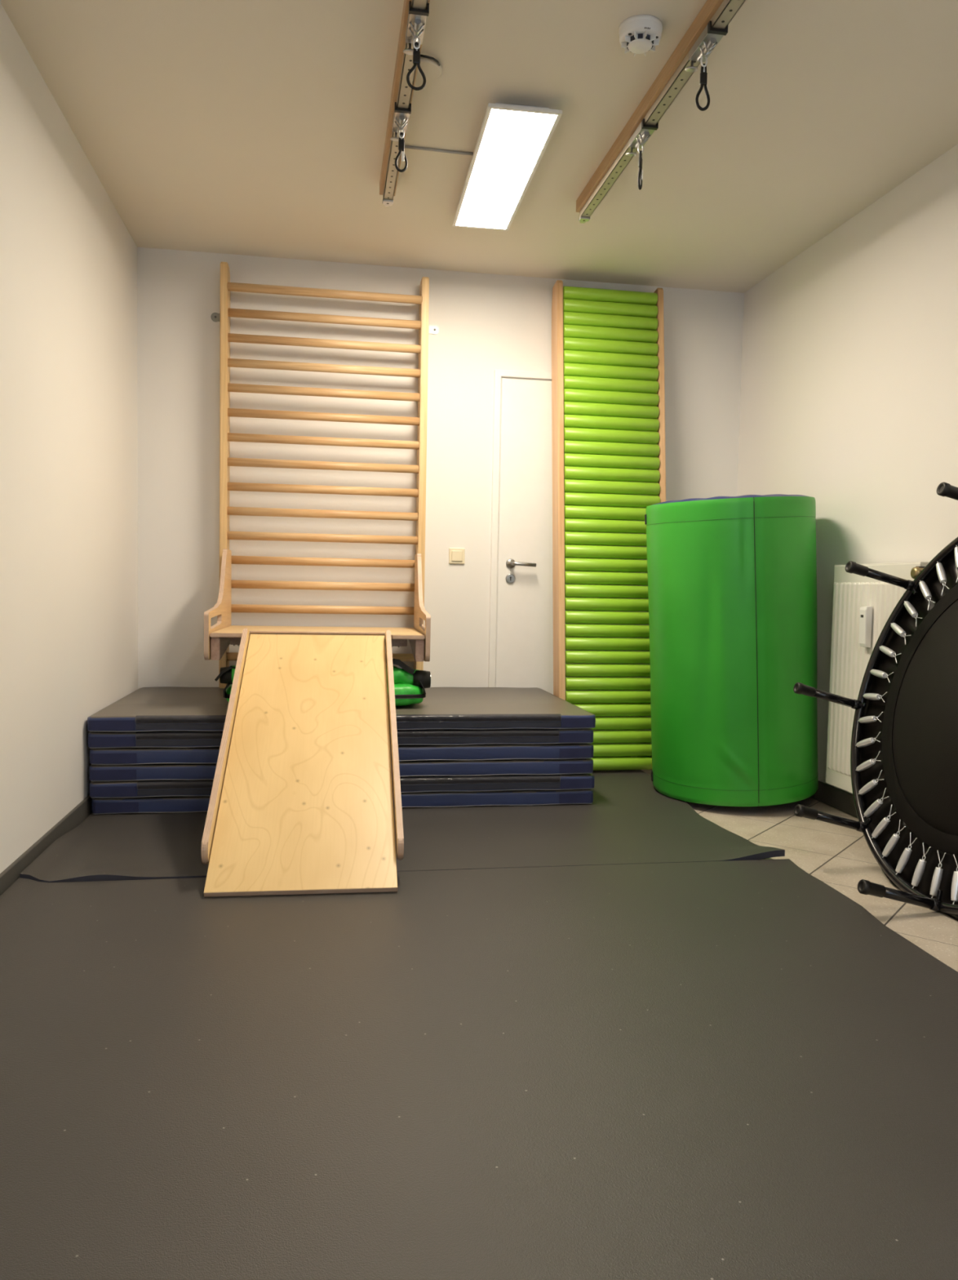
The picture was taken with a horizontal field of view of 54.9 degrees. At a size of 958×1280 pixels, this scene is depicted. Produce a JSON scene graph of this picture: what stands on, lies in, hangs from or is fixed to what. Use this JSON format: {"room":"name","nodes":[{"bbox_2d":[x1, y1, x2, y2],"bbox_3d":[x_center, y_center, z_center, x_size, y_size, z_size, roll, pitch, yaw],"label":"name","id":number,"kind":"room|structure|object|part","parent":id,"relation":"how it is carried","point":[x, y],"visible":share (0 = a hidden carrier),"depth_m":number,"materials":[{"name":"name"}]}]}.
{"room":"physical therapy room","nodes":[
{"label":"physical therapy room","id":0,"kind":"room"},
{"bbox_2d":[0,1,137,873],"bbox_3d":[-1.245,-0.457,1.738,0.100,2.496,5.684,1,3,-9],"label":"wall","id":1,"kind":"structure","parent":0,"point":[68,340],"depth_m":3.10,"materials":[{"name":"paint"}]},
{"bbox_2d":[0,794,93,896],"bbox_3d":[-1.204,0.749,1.766,0.013,0.087,5.584,1,3,-9],"label":"baseboard","id":2,"kind":"structure","parent":1,"relation":"attached to","point":[82,811],"depth_m":2.97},
{"bbox_2d":[137,247,744,743],"bbox_3d":[-0.141,-0.607,4.747,3.066,2.496,0.100,1,3,-9],"label":"wall","id":3,"kind":"structure","parent":0,"point":[486,323],"depth_m":4.59,"materials":[{"name":"paint"}]},
{"bbox_2d":[210,262,439,688],"bbox_3d":[-0.751,-0.770,4.520,1.107,2.010,0.128,1,3,-9],"label":"wall bars","id":4,"kind":"object","parent":3,"relation":"attached to","point":[226,387],"visible":0.76,"depth_m":4.46,"materials":[{"name":"brown wood"}]},
{"bbox_3d":[-1.224,-0.774,4.440,0.035,2.010,0.125,1,3,-9],"label":"post","id":5,"kind":"part","parent":4,"relation":"part of","materials":[{"name":"brown wood"}]},
{"bbox_2d":[204,549,431,662],"bbox_3d":[-0.705,-0.168,4.136,0.917,0.472,0.724,1,3,-8],"label":"platform","id":6,"kind":"object","parent":4,"relation":"attached to","point":[218,637],"visible":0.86,"depth_m":4.08,"materials":[{"name":"brown wood"}]},
{"bbox_3d":[-0.676,0.005,3.922,0.740,0.035,0.035,1,3,-8],"label":"cross rail","id":7,"kind":"part","parent":6,"relation":"part of","materials":[{"name":"brown wood"}]},
{"bbox_3d":[-0.287,-0.766,4.596,0.035,2.010,0.125,1,3,-9],"label":"post","id":8,"kind":"part","parent":4,"relation":"part of","materials":[{"name":"brown wood"}]},
{"bbox_2d":[448,547,465,564],"bbox_3d":[-0.113,-0.429,4.705,0.081,0.081,0.014,1,3,-9],"label":"light switch","id":9,"kind":"object","parent":3,"relation":"attached to","point":[456,555],"visible":1,"depth_m":4.70,"materials":[{"name":"beige plastic"}]},
{"bbox_2d":[488,369,643,743],"bbox_3d":[0.460,-0.361,4.808,0.814,2.019,0.027,1,3,-9],"label":"trim","id":10,"kind":"structure","parent":3,"relation":"attached to","point":[498,374],"depth_m":4.72,"materials":[{"name":"white wood"}]},
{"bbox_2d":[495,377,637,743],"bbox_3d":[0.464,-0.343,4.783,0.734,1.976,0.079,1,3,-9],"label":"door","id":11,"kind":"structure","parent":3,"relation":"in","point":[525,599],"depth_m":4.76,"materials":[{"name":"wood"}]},
{"bbox_3d":[0.216,-0.391,4.731,0.148,0.050,0.063,1,3,-9],"label":"handle","id":12,"kind":"part","parent":11,"relation":"part of","materials":[{"name":"metal"}]},
{"bbox_2d":[593,755,652,757],"bbox_3d":[-0.155,0.598,4.760,3.066,0.087,0.013,1,3,-9],"label":"baseboard","id":13,"kind":"structure","parent":3,"relation":"attached to","point":[643,756],"depth_m":4.89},
{"bbox_2d":[0,0,957,293],"bbox_3d":[0.349,-1.735,1.875,3.266,0.100,5.784,1,3,-9],"label":"ceiling","id":14,"kind":"structure","parent":0,"point":[245,127],"depth_m":3.13,"materials":[{"name":"paint"}]},
{"bbox_2d":[379,0,430,206],"bbox_3d":[-0.008,-1.630,1.508,0.062,0.082,4.364,1,3,-9],"label":"rail","id":15,"kind":"object","parent":14,"relation":"attached to","point":[402,94],"visible":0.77,"depth_m":2.89,"materials":[{"name":"brown wood"}]},
{"bbox_2d":[390,102,411,141],"bbox_3d":[-0.257,-1.674,3.005,0.055,0.063,0.179,1,3,-9],"label":"trolley","id":16,"kind":"object","parent":15,"relation":"attached to","point":[401,117],"visible":0.96,"depth_m":2.98,"materials":[{"name":"metal"}]},
{"bbox_3d":[-0.277,-1.677,3.074,0.038,0.030,0.037,1,3,-9],"label":"lock knob","id":17,"kind":"part","parent":16,"relation":"part of","materials":[{"name":"metal"}]},
{"bbox_2d":[395,132,408,172],"bbox_3d":[-0.255,-1.603,3.029,0.043,0.128,0.012,1,3,-9],"label":"rope loop","id":18,"kind":"object","parent":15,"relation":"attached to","point":[401,141],"visible":1,"depth_m":3.02,"materials":[{"name":"black fabric"}]},
{"bbox_2d":[403,0,429,55],"bbox_3d":[-0.173,-1.643,2.501,0.055,0.063,0.179,1,3,-9],"label":"trolley","id":19,"kind":"object","parent":15,"relation":"attached to","point":[417,18],"visible":0.94,"depth_m":2.47,"materials":[{"name":"metal"}]},
{"bbox_3d":[-0.193,-1.647,2.569,0.038,0.030,0.037,1,3,-9],"label":"lock knob","id":20,"kind":"part","parent":19,"relation":"part of","materials":[{"name":"metal"}]},
{"bbox_2d":[406,41,426,90],"bbox_3d":[-0.171,-1.573,2.528,0.055,0.128,0.010,0,3,-15],"label":"rope loop","id":21,"kind":"object","parent":19,"relation":"hanging from","point":[416,53],"visible":1,"depth_m":2.52,"materials":[{"name":"black fabric"}]},
{"bbox_2d":[416,53,442,79],"bbox_3d":[-0.166,-1.741,2.805,0.110,0.013,0.136,1,3,-9],"label":"junction cover","id":22,"kind":"object","parent":14,"relation":"attached to","point":[431,67],"visible":0.69,"depth_m":2.80,"materials":[{"name":"paint"}]},
{"bbox_2d":[404,145,473,155],"bbox_3d":[-0.137,-1.773,3.342,0.280,0.009,0.011,0,3,-10],"label":"cable","id":23,"kind":"object","parent":14,"relation":"attached to","point":[406,147],"visible":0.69,"depth_m":3.34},
{"bbox_2d":[452,102,562,231],"bbox_3d":[0.078,-1.757,3.459,0.242,0.046,0.998,1,3,-8],"label":"ceiling light","id":24,"kind":"object","parent":14,"relation":"attached to","point":[513,140],"visible":1,"depth_m":3.34,"materials":[{"name":"white plastic"}]},
{"bbox_2d":[618,14,662,56],"bbox_3d":[0.455,-1.696,2.599,0.122,0.057,0.122,1,3,-9],"label":"smoke detector","id":25,"kind":"object","parent":14,"relation":"attached to","point":[639,33],"visible":1,"depth_m":2.57,"materials":[{"name":"white plastic"}]},
{"bbox_2d":[576,0,746,223],"bbox_3d":[0.779,-1.623,1.639,0.062,0.082,4.364,1,3,-9],"label":"rail","id":26,"kind":"object","parent":14,"relation":"attached to","point":[673,77],"visible":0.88,"depth_m":2.88,"materials":[{"name":"brown wood"}]},
{"bbox_2d":[637,150,643,190],"bbox_3d":[0.544,-1.581,3.102,0.012,0.128,0.036,3,4,26],"label":"rope loop","id":27,"kind":"object","parent":26,"relation":"attached to","point":[640,178],"visible":1,"depth_m":3.10,"materials":[{"name":"black plastic"}]},
{"bbox_2d":[626,118,658,156],"bbox_3d":[0.540,-1.663,3.079,0.055,0.063,0.179,1,3,-9],"label":"trolley","id":28,"kind":"object","parent":26,"relation":"attached to","point":[643,132],"visible":0.99,"depth_m":3.05,"materials":[{"name":"metal"}]},
{"bbox_3d":[0.520,-1.666,3.148,0.038,0.030,0.037,1,3,-9],"label":"lock knob","id":29,"kind":"part","parent":28,"relation":"part of","materials":[{"name":"metal"}]},
{"bbox_2d":[695,63,710,111],"bbox_3d":[0.629,-1.550,2.586,0.043,0.128,0.010,1,3,-9],"label":"rope loop","id":30,"kind":"object","parent":26,"relation":"attached to","point":[704,74],"visible":1,"depth_m":2.58,"materials":[{"name":"black fabric"}]},
{"bbox_2d":[684,20,728,72],"bbox_3d":[0.626,-1.632,2.560,0.055,0.063,0.179,1,3,-9],"label":"trolley","id":31,"kind":"object","parent":26,"relation":"attached to","point":[710,37],"visible":0.98,"depth_m":2.54,"materials":[{"name":"metal"}]},
{"bbox_3d":[0.606,-1.635,2.629,0.038,0.030,0.037,1,3,-9],"label":"lock knob","id":32,"kind":"part","parent":31,"relation":"part of","materials":[{"name":"metal"}]},
{"bbox_2d":[641,769,957,972],"bbox_3d":[0.300,0.846,2.022,3.266,0.080,5.784,1,3,-9],"label":"floor","id":33,"kind":"structure","parent":0,"point":[839,856],"depth_m":3.22,"materials":[{"name":"beige tile"}]},
{"bbox_2d":[20,769,785,882],"bbox_3d":[-0.296,0.665,3.799,2.428,0.052,1.828,1,3,-9],"label":"floor mat","id":34,"kind":"object","parent":33,"relation":"on","point":[628,820],"visible":0.32,"depth_m":3.25,"materials":[{"name":"grey plastic"}]},
{"bbox_2d":[91,788,593,814],"bbox_3d":[-0.581,0.612,4.160,1.980,0.061,1.024,1,3,-9],"label":"mat","id":35,"kind":"object","parent":34,"relation":"on","point":[172,804],"visible":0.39,"depth_m":3.71,"materials":[{"name":"blue fabric"}]},
{"bbox_2d":[89,773,595,797],"bbox_3d":[-0.581,0.549,4.150,1.988,0.061,1.037,1,3,-9],"label":"mat","id":36,"kind":"object","parent":35,"relation":"on","point":[163,788],"visible":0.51,"depth_m":3.70,"materials":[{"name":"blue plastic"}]},
{"bbox_2d":[88,758,593,781],"bbox_3d":[-0.584,0.486,4.151,1.984,0.061,1.026,1,3,-9],"label":"mat","id":37,"kind":"object","parent":36,"relation":"on","point":[187,771],"visible":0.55,"depth_m":3.70,"materials":[{"name":"blue fabric"}]},
{"bbox_2d":[89,742,593,764],"bbox_3d":[-0.582,0.423,4.148,1.982,0.061,1.025,1,3,-9],"label":"mat","id":38,"kind":"object","parent":37,"relation":"on","point":[108,756],"visible":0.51,"depth_m":3.70,"materials":[{"name":"blue fabric"}]},
{"bbox_2d":[88,728,593,748],"bbox_3d":[-0.585,0.359,4.141,1.986,0.061,1.031,1,3,-9],"label":"mat","id":39,"kind":"object","parent":38,"relation":"on","point":[164,739],"visible":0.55,"depth_m":3.69,"materials":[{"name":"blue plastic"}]},
{"bbox_2d":[87,686,595,732],"bbox_3d":[-0.580,0.297,4.136,1.992,0.061,1.035,1,3,-9],"label":"mat","id":40,"kind":"object","parent":39,"relation":"on","point":[157,708],"visible":0.66,"depth_m":3.78,"materials":[{"name":"grey plastic"}]},
{"bbox_2d":[214,657,431,706],"bbox_3d":[-0.659,0.168,3.962,0.898,0.207,0.355,1,3,-9],"label":"sports bag","id":41,"kind":"object","parent":40,"relation":"on","point":[410,683],"visible":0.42,"depth_m":3.88,"materials":[{"name":"green fabric"}]},
{"bbox_2d":[551,280,666,770],"bbox_3d":[0.655,-0.573,4.609,0.556,2.429,0.395,1,3,-9],"label":"wall bars","id":42,"kind":"object","parent":34,"relation":"on","point":[608,396],"visible":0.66,"depth_m":4.56,"materials":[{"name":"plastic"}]},
{"bbox_3d":[0.394,-0.575,4.578,0.031,2.435,0.120,1,-3,-9],"label":"rail","id":43,"kind":"part","parent":42,"relation":"part of","materials":[{"name":"brown wood"}]},
{"bbox_3d":[0.912,-0.570,4.664,0.031,2.435,0.120,1,-3,-9],"label":"rail","id":44,"kind":"part","parent":42,"relation":"part of","materials":[{"name":"brown wood"}]},
{"bbox_2d":[0,858,957,1279],"bbox_3d":[0.152,0.834,1.065,2.415,0.041,3.709,1,3,-9],"label":"floor mat","id":45,"kind":"object","parent":33,"relation":"on","point":[731,1069],"visible":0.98,"depth_m":1.67,"materials":[{"name":"grey plastic"}]},
{"bbox_2d":[201,627,404,897],"bbox_3d":[-0.588,0.340,3.247,0.590,0.707,1.274,1,3,-8],"label":"ramp","id":46,"kind":"object","parent":45,"relation":"on","point":[302,800],"visible":1,"depth_m":3.06,"materials":[{"name":"brown wood"}]},
{"bbox_3d":[-0.873,0.305,3.223,0.019,0.080,1.265,1,32,-8],"label":"rail","id":47,"kind":"part","parent":46,"relation":"part of","materials":[{"name":"brown wood"}]},
{"bbox_3d":[-0.308,0.312,3.303,0.019,0.080,1.265,1,32,-8],"label":"rail","id":48,"kind":"part","parent":46,"relation":"part of","materials":[{"name":"brown wood"}]},
{"bbox_2d":[644,493,818,806],"bbox_3d":[1.111,0.024,4.062,0.788,1.308,0.713,-1,4,-28],"label":"cylinder","id":49,"kind":"object","parent":33,"relation":"on","point":[732,580],"visible":0.99,"depth_m":3.76,"materials":[{"name":"green plastic"}]},
{"bbox_2d":[793,482,957,920],"bbox_3d":[1.379,0.158,2.731,0.590,1.261,1.253,1,3,-6],"label":"trampoline","id":50,"kind":"object","parent":33,"relation":"on","point":[904,746],"visible":1,"depth_m":3.02,"materials":[{"name":"black fabric"}]},
{"bbox_3d":[1.275,0.207,3.304,0.225,0.036,0.063,16,-7,-9],"label":"leg","id":51,"kind":"part","parent":50,"relation":"part of","materials":[{"name":"black metal"}]},
{"bbox_3d":[1.202,0.595,3.084,0.225,0.063,0.036,16,38,-9],"label":"leg","id":52,"kind":"part","parent":50,"relation":"part of","materials":[{"name":"black metal"}]},
{"bbox_3d":[1.409,-0.206,3.185,0.225,0.036,0.063,16,38,-9],"label":"leg","id":53,"kind":"part","parent":50,"relation":"part of","materials":[{"name":"black metal"}]},
{"bbox_3d":[1.233,0.728,2.655,0.225,0.063,0.036,16,-7,-9],"label":"leg","id":54,"kind":"part","parent":50,"relation":"part of","materials":[{"name":"black metal"}]},
{"bbox_2d":[737,143,957,794],"bbox_3d":[1.877,-0.428,2.259,0.100,2.496,5.684,1,3,-9],"label":"wall","id":55,"kind":"structure","parent":0,"point":[849,392],"depth_m":3.77,"materials":[{"name":"paint"}]},
{"bbox_2d":[809,780,857,817],"bbox_3d":[1.807,0.777,2.269,0.013,0.087,5.584,1,3,-9],"label":"baseboard","id":56,"kind":"structure","parent":55,"relation":"attached to","point":[842,800],"depth_m":3.94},
{"bbox_2d":[826,561,928,793],"bbox_3d":[1.533,0.163,3.537,0.145,0.909,0.615,1,3,-9],"label":"radiator","id":57,"kind":"object","parent":55,"relation":"attached to","point":[850,660],"visible":0.4,"depth_m":3.69,"materials":[{"name":"white metal"}]},
{"bbox_2d":[859,605,872,648],"bbox_3d":[1.484,-0.051,3.544,0.029,0.160,0.044,1,3,-9],"label":"meter","id":58,"kind":"object","parent":57,"relation":"attached to","point":[865,612],"visible":1,"depth_m":3.53,"materials":[{"name":"white plastic"}]},
{"bbox_2d":[835,561,928,566],"bbox_3d":[1.547,-0.289,3.541,0.064,0.008,0.560,1,3,-9],"label":"grille","id":59,"kind":"object","parent":57,"relation":"attached to","point":[917,563],"depth_m":3.38,"materials":[{"name":"white metal"}]}
]}

